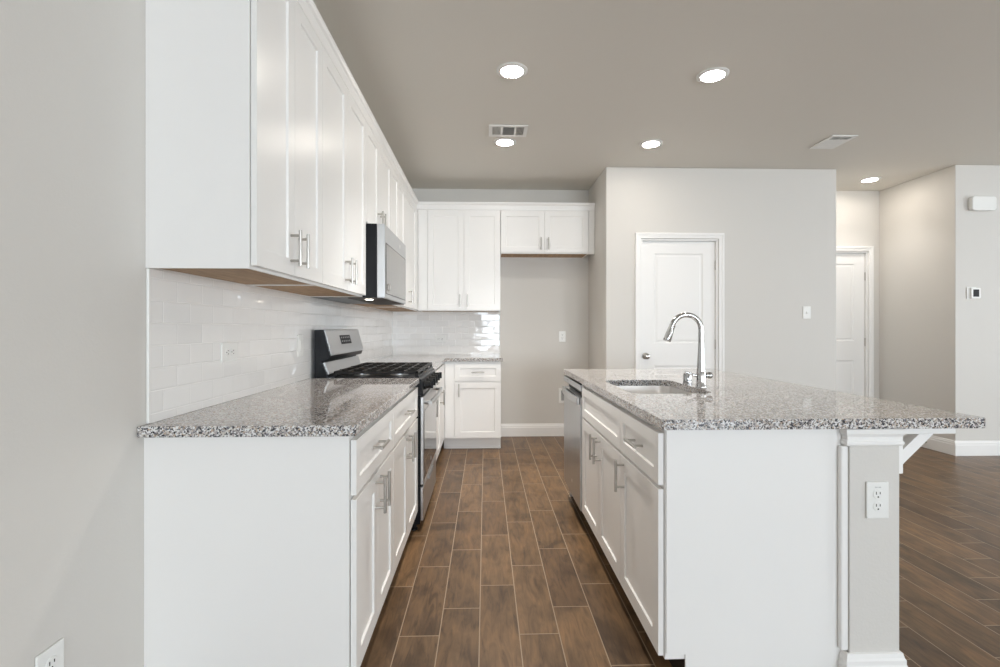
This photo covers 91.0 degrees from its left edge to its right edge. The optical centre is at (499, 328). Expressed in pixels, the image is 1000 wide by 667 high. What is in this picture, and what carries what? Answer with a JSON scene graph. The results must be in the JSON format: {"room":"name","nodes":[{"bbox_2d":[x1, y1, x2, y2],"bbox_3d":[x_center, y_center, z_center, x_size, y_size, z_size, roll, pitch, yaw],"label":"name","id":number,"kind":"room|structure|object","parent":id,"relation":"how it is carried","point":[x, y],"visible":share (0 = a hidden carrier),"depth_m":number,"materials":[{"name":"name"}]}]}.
{"room":"kitchen","nodes":[
{"label":"kitchen","id":0,"kind":"room"},
{"bbox_2d":[0,0,340,666],"bbox_3d":[-1.038,-0.173,-1.581,0.120,2.728,14.200,0,0,-2],"label":"wall","id":1,"kind":"structure","parent":0,"point":[73,270],"depth_m":1.21,"materials":[{"name":"white paint"}]},
{"bbox_2d":[35,638,63,666],"bbox_3d":[-1.055,0.806,1.153,0.008,0.118,0.073,0,0,-2],"label":"wall outlet","id":2,"kind":"object","parent":1,"relation":"attached to","point":[53,656],"visible":1,"depth_m":1.16,"materials":[{"name":"white plastic"}]},
{"bbox_2d":[45,655,57,666],"bbox_3d":[-1.052,0.787,1.153,0.002,0.033,0.033,0,0,-2],"label":"receptacle","id":3,"kind":"object","parent":2,"relation":"attached to","point":[50,660],"depth_m":1.15,"materials":[{"name":"grey plastic"}]},
{"bbox_2d":[145,0,321,285],"bbox_3d":[-0.894,-0.708,1.791,0.369,1.051,0.609,0,0,-2],"label":"upper cabinet","id":4,"kind":"object","parent":1,"relation":"attached to","point":[233,88],"visible":1,"depth_m":1.49,"materials":[{"name":"white paint"}]},
{"bbox_2d":[146,268,392,423],"bbox_3d":[-1.122,0.053,3.433,0.009,0.470,3.904,0,0,-2],"label":"tile backsplash","id":5,"kind":"structure","parent":1,"relation":"attached to","point":[188,318],"depth_m":1.94,"materials":[{"name":"white tile"}]},
{"bbox_2d":[221,342,236,362],"bbox_3d":[-1.071,0.093,1.945,0.008,0.075,0.118,0,0,-2],"label":"wall outlet","id":6,"kind":"object","parent":5,"relation":"attached to","point":[228,350],"visible":1,"depth_m":1.93,"materials":[{"name":"white plastic"}]},
{"bbox_2d":[225,348,229,356],"bbox_3d":[-1.067,0.093,1.926,0.002,0.033,0.033,0,0,-2],"label":"receptacle","id":7,"kind":"object","parent":6,"relation":"attached to","point":[227,350],"depth_m":1.92,"materials":[{"name":"grey plastic"}]},
{"bbox_2d":[230,348,234,355],"bbox_3d":[-1.068,0.093,1.965,0.002,0.033,0.033,0,0,-2],"label":"receptacle","id":8,"kind":"object","parent":6,"relation":"attached to","point":[232,350],"depth_m":1.96,"materials":[{"name":"grey plastic"}]},
{"bbox_2d":[297,335,302,356],"bbox_3d":[-1.093,0.093,2.694,0.008,0.120,0.076,0,0,-2],"label":"light switch","id":9,"kind":"object","parent":5,"relation":"attached to","point":[299,337],"visible":1,"depth_m":2.67,"materials":[{"name":"white plastic"}]},
{"bbox_2d":[251,45,365,296],"bbox_3d":[-0.914,-0.708,2.477,0.369,1.051,0.761,0,0,-2],"label":"upper cabinet","id":10,"kind":"object","parent":1,"relation":"attached to","point":[343,122],"visible":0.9,"depth_m":2.42,"materials":[{"name":"white paint"}]},
{"bbox_2d":[351,165,404,306],"bbox_3d":[-0.977,-0.708,3.930,0.329,1.051,0.609,0,0,-2],"label":"upper cabinet","id":11,"kind":"object","parent":1,"relation":"attached to","point":[397,188],"visible":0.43,"depth_m":3.94,"materials":[{"name":"white paint"}]},
{"bbox_2d":[366,121,390,229],"bbox_3d":[-0.937,-0.924,3.242,0.369,0.619,0.763,0,0,-2],"label":"upper cabinet","id":12,"kind":"object","parent":1,"relation":"attached to","point":[378,166],"visible":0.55,"depth_m":3.17,"materials":[{"name":"white paint"}]},
{"bbox_2d":[313,223,405,304],"bbox_3d":[-0.890,-0.392,3.243,0.443,0.442,0.760,0,0,-2],"label":"microwave","id":13,"kind":"object","parent":12,"relation":"attached to","point":[385,252],"visible":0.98,"depth_m":2.92,"materials":[{"name":"silver metal"}]},
{"bbox_2d":[368,189,419,311],"bbox_3d":[-0.983,-0.708,4.812,0.369,1.051,1.153,0,0,-2],"label":"upper cabinet","id":14,"kind":"object","parent":1,"relation":"attached to","point":[411,212],"visible":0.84,"depth_m":4.67,"materials":[{"name":"white paint"}]},
{"bbox_2d":[297,0,594,210],"bbox_3d":[0.109,-1.272,3.324,1.871,0.076,3.618,0,0,-2],"label":"crown molding","id":15,"kind":"structure","parent":14,"relation":"attached to","point":[309,8],"depth_m":3.48,"materials":[{"name":"white paint"}]},
{"bbox_2d":[412,189,588,423],"bbox_3d":[-0.102,-0.173,5.485,2.170,2.728,0.120,0,0,-2],"label":"wall","id":16,"kind":"structure","parent":0,"point":[540,298],"depth_m":5.44,"materials":[{"name":"white paint"}]},
{"bbox_2d":[393,312,499,354],"bbox_3d":[-0.587,0.053,5.406,1.180,0.470,0.009,0,0,-2],"label":"tile backsplash","id":17,"kind":"structure","parent":16,"relation":"attached to","point":[414,333],"depth_m":5.40,"materials":[{"name":"white tile"}]},
{"bbox_2d":[435,336,445,342],"bbox_3d":[-0.654,0.116,5.396,0.118,0.075,0.008,0,0,-2],"label":"wall outlet","id":18,"kind":"object","parent":17,"relation":"attached to","point":[438,339],"visible":1,"depth_m":5.39,"materials":[{"name":"white plastic"}]},
{"bbox_2d":[418,209,499,311],"bbox_3d":[-0.426,-0.708,5.230,0.850,1.051,0.370,0,0,-2],"label":"upper cabinet","id":19,"kind":"object","parent":16,"relation":"attached to","point":[459,250],"visible":1,"depth_m":5.09,"materials":[{"name":"white paint"}]},
{"bbox_2d":[501,423,563,436],"bbox_3d":[0.488,1.122,5.434,0.991,0.138,0.016,0,0,-2],"label":"baseboard","id":20,"kind":"structure","parent":16,"relation":"attached to","point":[557,429],"depth_m":5.42,"materials":[{"name":"white paint"}]},
{"bbox_2d":[500,210,594,257],"bbox_3d":[0.494,-1.007,5.258,0.985,0.453,0.370,0,0,-2],"label":"upper cabinet","id":21,"kind":"object","parent":16,"relation":"attached to","point":[523,233],"visible":1,"depth_m":5.12,"materials":[{"name":"white paint"}]},
{"bbox_2d":[559,388,563,402],"bbox_3d":[0.738,0.742,5.432,0.173,0.166,0.035,0,0,-2],"label":"water supply box","id":22,"kind":"object","parent":16,"relation":"attached to","point":[561,395],"visible":0.24,"depth_m":5.43,"materials":[{"name":"white plastic"}]},
{"bbox_2d":[559,331,565,341],"bbox_3d":[0.691,0.088,5.444,0.073,0.118,0.008,0,0,-2],"label":"wall outlet","id":23,"kind":"object","parent":16,"relation":"attached to","point":[562,334],"visible":1,"depth_m":5.44,"materials":[{"name":"white plastic"}]},
{"bbox_2d":[313,0,999,190],"bbox_3d":[3.119,-1.578,-1.433,8.550,0.080,14.250,0,0,-2],"label":"ceiling","id":24,"kind":"structure","parent":0,"point":[917,82],"depth_m":3.10,"materials":[{"name":"white paint"}]},
{"bbox_2d":[494,138,515,146],"bbox_3d":[0.041,-1.530,4.048,0.188,0.015,0.188,0,0,-2],"label":"recessed light","id":25,"kind":"object","parent":24,"relation":"in","point":[504,142],"visible":1,"depth_m":4.02,"materials":[{"name":"white plastic"}]},
{"bbox_2d":[489,125,527,136],"bbox_3d":[0.062,-1.532,3.811,0.297,0.010,0.215,0,0,-2],"label":"ceiling vent","id":26,"kind":"object","parent":24,"relation":"in","point":[494,130],"visible":1,"depth_m":3.81,"materials":[{"name":"white plastic"}]},
{"bbox_2d":[496,62,527,78],"bbox_3d":[0.071,-1.530,2.928,0.188,0.015,0.188,0,0,-2],"label":"recessed light","id":27,"kind":"object","parent":24,"relation":"in","point":[509,70],"visible":1,"depth_m":2.91,"materials":[{"name":"white plastic"}]},
{"bbox_2d":[639,139,662,147],"bbox_3d":[1.255,-1.530,4.084,0.188,0.015,0.188,0,0,-2],"label":"recessed light","id":28,"kind":"object","parent":24,"relation":"in","point":[652,143],"visible":1,"depth_m":4.06,"materials":[{"name":"white plastic"}]},
{"bbox_2d":[696,67,729,82],"bbox_3d":[1.289,-1.530,2.980,0.188,0.015,0.188,0,0,-2],"label":"recessed light","id":29,"kind":"object","parent":24,"relation":"in","point":[715,74],"visible":1,"depth_m":2.96,"materials":[{"name":"white plastic"}]},
{"bbox_2d":[809,135,857,148],"bbox_3d":[2.737,-1.532,4.042,0.208,0.010,0.288,0,0,-2],"label":"ceiling vent","id":30,"kind":"object","parent":24,"relation":"in","point":[833,141],"visible":1,"depth_m":4.02,"materials":[{"name":"white plastic"}]},
{"bbox_2d":[859,177,880,182],"bbox_3d":[3.818,-1.530,5.071,0.188,0.015,0.188,0,0,-2],"label":"recessed light","id":31,"kind":"object","parent":24,"relation":"in","point":[870,179],"visible":1,"depth_m":5.04,"materials":[{"name":"white plastic"}]},
{"bbox_2d":[360,436,999,666],"bbox_3d":[3.119,1.231,-1.433,8.550,0.080,14.250,0,0,-2],"label":"floor","id":32,"kind":"structure","parent":0,"point":[502,567],"depth_m":2.36,"materials":[{"name":"brown wood"}]},
{"bbox_2d":[144,408,392,666],"bbox_3d":[-0.743,0.757,1.792,0.670,0.868,0.615,0,0,-2],"label":"base cabinet","id":33,"kind":"object","parent":32,"relation":"on","point":[259,551],"visible":0.97,"depth_m":1.49,"materials":[{"name":"white paint"}]},
{"bbox_2d":[314,329,442,530],"bbox_3d":[-0.745,0.599,3.247,0.694,1.184,0.760,0,0,-2],"label":"gas range","id":34,"kind":"object","parent":32,"relation":"on","point":[335,351],"visible":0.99,"depth_m":2.98,"materials":[{"name":"silver metal"}]},
{"bbox_2d":[331,366,432,377],"bbox_3d":[-0.741,0.283,3.247,0.512,0.016,0.758,0,0,-2],"label":"cooktop","id":35,"kind":"object","parent":34,"relation":"in","point":[427,371],"depth_m":2.98,"materials":[{"name":"black metal"}]},
{"bbox_2d":[390,387,417,576],"bbox_3d":[-0.764,0.757,2.481,0.670,0.868,0.761,0,0,-2],"label":"base cabinet","id":36,"kind":"object","parent":32,"relation":"on","point":[405,410],"visible":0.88,"depth_m":2.43,"materials":[{"name":"white paint"}]},
{"bbox_2d":[137,378,418,437],"bbox_3d":[-0.770,0.305,2.157,0.638,0.033,1.410,0,0,-2],"label":"countertop","id":37,"kind":"structure","parent":36,"relation":"on","point":[311,407],"depth_m":1.69,"materials":[{"name":"stone"}]},
{"bbox_2d":[436,364,444,457],"bbox_3d":[-0.820,0.757,4.393,0.670,0.868,0.760,0,0,-2],"label":"base cabinet","id":38,"kind":"object","parent":32,"relation":"on","point":[441,399],"visible":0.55,"depth_m":4.35,"materials":[{"name":"white paint"}]},
{"bbox_2d":[369,355,502,369],"bbox_3d":[-0.561,0.305,4.524,1.196,0.033,1.773,0,0,-2],"label":"countertop","id":39,"kind":"structure","parent":38,"relation":"on","point":[437,361],"depth_m":4.78,"materials":[{"name":"stone"}]},
{"bbox_2d":[443,362,500,448],"bbox_3d":[-0.281,0.757,5.085,0.563,0.868,0.670,0,0,-2],"label":"base cabinet","id":40,"kind":"object","parent":32,"relation":"on","point":[472,389],"visible":0.98,"depth_m":4.80,"materials":[{"name":"white paint"}]},
{"bbox_2d":[562,376,585,512],"bbox_3d":[0.744,0.757,3.179,0.624,0.867,0.618,0,0,-2],"label":"dishwasher","id":41,"kind":"object","parent":32,"relation":"on","point":[573,417],"visible":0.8,"depth_m":3.10,"materials":[{"name":"silver metal"}]},
{"bbox_2d":[582,387,624,581],"bbox_3d":[0.763,0.757,2.466,0.625,0.868,0.804,0,0,-2],"label":"base cabinet","id":42,"kind":"object","parent":32,"relation":"on","point":[601,423],"visible":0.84,"depth_m":2.40,"materials":[{"name":"white paint"}]},
{"bbox_2d":[564,369,985,429],"bbox_3d":[1.013,0.305,2.543,1.059,0.033,1.952,0,0,-2],"label":"countertop","id":43,"kind":"structure","parent":42,"relation":"on","point":[729,400],"depth_m":1.84,"materials":[{"name":"stone"}]},
{"bbox_2d":[617,386,693,393],"bbox_3d":[0.769,0.417,2.466,0.421,0.189,0.633,0,0,-2],"label":"sink","id":44,"kind":"object","parent":43,"relation":"in","point":[634,389],"visible":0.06,"depth_m":2.76,"materials":[{"name":"silver metal"}]},
{"bbox_2d":[683,373,691,383],"bbox_3d":[0.973,0.258,2.550,0.047,0.059,0.047,0,0,-2],"label":"air gap","id":45,"kind":"object","parent":43,"relation":"on","point":[687,378],"visible":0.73,"depth_m":2.53,"materials":[{"name":"silver metal"}]},
{"bbox_2d":[663,312,712,387],"bbox_3d":[0.922,0.104,2.413,0.242,0.368,0.052,0,0,-2],"label":"kitchen faucet","id":46,"kind":"object","parent":43,"relation":"on","point":[701,375],"visible":1,"depth_m":2.40,"materials":[{"name":"silver metal"}]},
{"bbox_2d":[614,409,840,666],"bbox_3d":[0.791,0.757,1.832,0.642,0.868,0.463,0,0,-2],"label":"base cabinet","id":47,"kind":"object","parent":32,"relation":"on","point":[729,538],"visible":0.93,"depth_m":1.60,"materials":[{"name":"white paint"}]},
{"bbox_2d":[603,167,835,390],"bbox_3d":[2.125,-0.173,4.763,2.239,2.728,0.115,0,0,-2],"label":"wall","id":48,"kind":"structure","parent":0,"point":[778,226],"depth_m":4.71,"materials":[{"name":"white paint"}]},
{"bbox_2d":[635,233,724,370],"bbox_3d":[1.713,0.140,4.728,0.856,2.101,0.160,0,0,-2],"label":"door","id":49,"kind":"structure","parent":48,"relation":"in","point":[673,277],"depth_m":4.72,"materials":[{"name":"white paint"}]},
{"bbox_2d":[803,306,810,318],"bbox_3d":[2.951,-0.154,4.721,0.076,0.120,0.016,0,0,-2],"label":"light switch","id":50,"kind":"object","parent":48,"relation":"attached to","point":[806,309],"visible":1,"depth_m":4.72,"materials":[{"name":"white plastic"}]},
{"bbox_2d":[589,172,898,651],"bbox_3d":[1.137,-0.173,3.587,0.195,2.728,3.997,0,0,-2],"label":"wall","id":51,"kind":"structure","parent":0,"point":[873,543],"depth_m":1.59,"materials":[{"name":"white paint"}]},
{"bbox_2d":[838,445,847,649],"bbox_3d":[1.116,0.712,1.599,0.024,0.662,0.017,0,0,-2],"label":"trim","id":52,"kind":"structure","parent":51,"relation":"attached to","point":[842,449],"depth_m":1.59,"materials":[{"name":"white paint"}]},
{"bbox_2d":[839,429,906,445],"bbox_3d":[1.181,0.351,2.536,0.197,0.056,1.920,0,0,-2],"label":"trim","id":53,"kind":"structure","parent":51,"relation":"attached to","point":[850,437],"depth_m":1.58,"materials":[{"name":"white paint"}]},
{"bbox_2d":[838,650,907,666],"bbox_3d":[1.181,1.118,2.534,0.204,0.145,1.924,0,0,-2],"label":"baseboard","id":54,"kind":"structure","parent":51,"relation":"attached to","point":[846,659],"depth_m":1.58,"materials":[{"name":"white paint"}]},
{"bbox_2d":[866,482,887,517],"bbox_3d":[1.218,0.553,1.585,0.073,0.118,0.008,0,0,-2],"label":"wall outlet","id":55,"kind":"object","parent":51,"relation":"attached to","point":[876,492],"visible":1,"depth_m":1.58,"materials":[{"name":"white plastic"}]},
{"bbox_2d":[873,501,882,510],"bbox_3d":[1.218,0.573,1.582,0.033,0.033,0.002,0,0,-2],"label":"receptacle","id":56,"kind":"object","parent":55,"relation":"attached to","point":[877,505],"depth_m":1.58,"materials":[{"name":"grey plastic"}]},
{"bbox_2d":[873,489,882,498],"bbox_3d":[1.218,0.534,1.582,0.033,0.033,0.002,0,0,-2],"label":"receptacle","id":57,"kind":"object","parent":55,"relation":"attached to","point":[877,493],"depth_m":1.58,"materials":[{"name":"grey plastic"}]},
{"bbox_2d":[899,428,955,473],"bbox_3d":[1.402,0.401,1.643,0.216,0.157,0.038,0,0,-2],"label":"bracket","id":58,"kind":"object","parent":51,"relation":"attached to","point":[915,438],"visible":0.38,"depth_m":1.62,"materials":[{"name":"white paint"}]},
{"bbox_2d":[836,191,878,398],"bbox_3d":[3.733,-0.173,5.538,1.020,2.728,0.115,0,0,-2],"label":"wall","id":59,"kind":"structure","parent":0,"point":[857,212],"depth_m":5.49,"materials":[{"name":"white paint"}]},
{"bbox_2d":[836,246,873,397],"bbox_3d":[3.704,0.138,5.528,0.922,2.106,0.133,0,0,-2],"label":"door","id":60,"kind":"structure","parent":59,"relation":"in","point":[854,270],"depth_m":5.51,"materials":[{"name":"white paint"}]},
{"bbox_2d":[879,165,999,440],"bbox_3d":[5.652,-0.173,5.185,2.794,2.728,1.071,0,0,-2],"label":"wall","id":61,"kind":"structure","parent":0,"point":[939,348],"depth_m":4.74,"materials":[{"name":"white paint"}]},
{"bbox_2d":[903,434,953,454],"bbox_3d":[4.250,1.122,5.042,0.016,0.138,0.870,0,0,-2],"label":"baseboard","id":62,"kind":"structure","parent":61,"relation":"attached to","point":[940,444],"depth_m":4.75,"materials":[{"name":"white paint"}]},
{"bbox_2d":[966,287,980,298],"bbox_3d":[4.432,-0.332,4.598,0.117,0.114,0.028,0,0,-2],"label":"thermostat","id":63,"kind":"object","parent":61,"relation":"attached to","point":[971,292],"visible":1,"depth_m":4.59,"materials":[{"name":"white plastic"}]},
{"bbox_2d":[954,440,999,455],"bbox_3d":[5.659,1.122,4.641,2.809,0.138,0.016,0,0,-2],"label":"baseboard","id":64,"kind":"structure","parent":61,"relation":"attached to","point":[961,448],"depth_m":4.60,"materials":[{"name":"white paint"}]},
{"bbox_2d":[968,196,996,210],"bbox_3d":[4.504,-1.166,4.590,0.237,0.134,0.049,0,0,-2],"label":"door chime","id":65,"kind":"object","parent":61,"relation":"attached to","point":[975,203],"visible":1,"depth_m":4.57,"materials":[{"name":"white plastic"}]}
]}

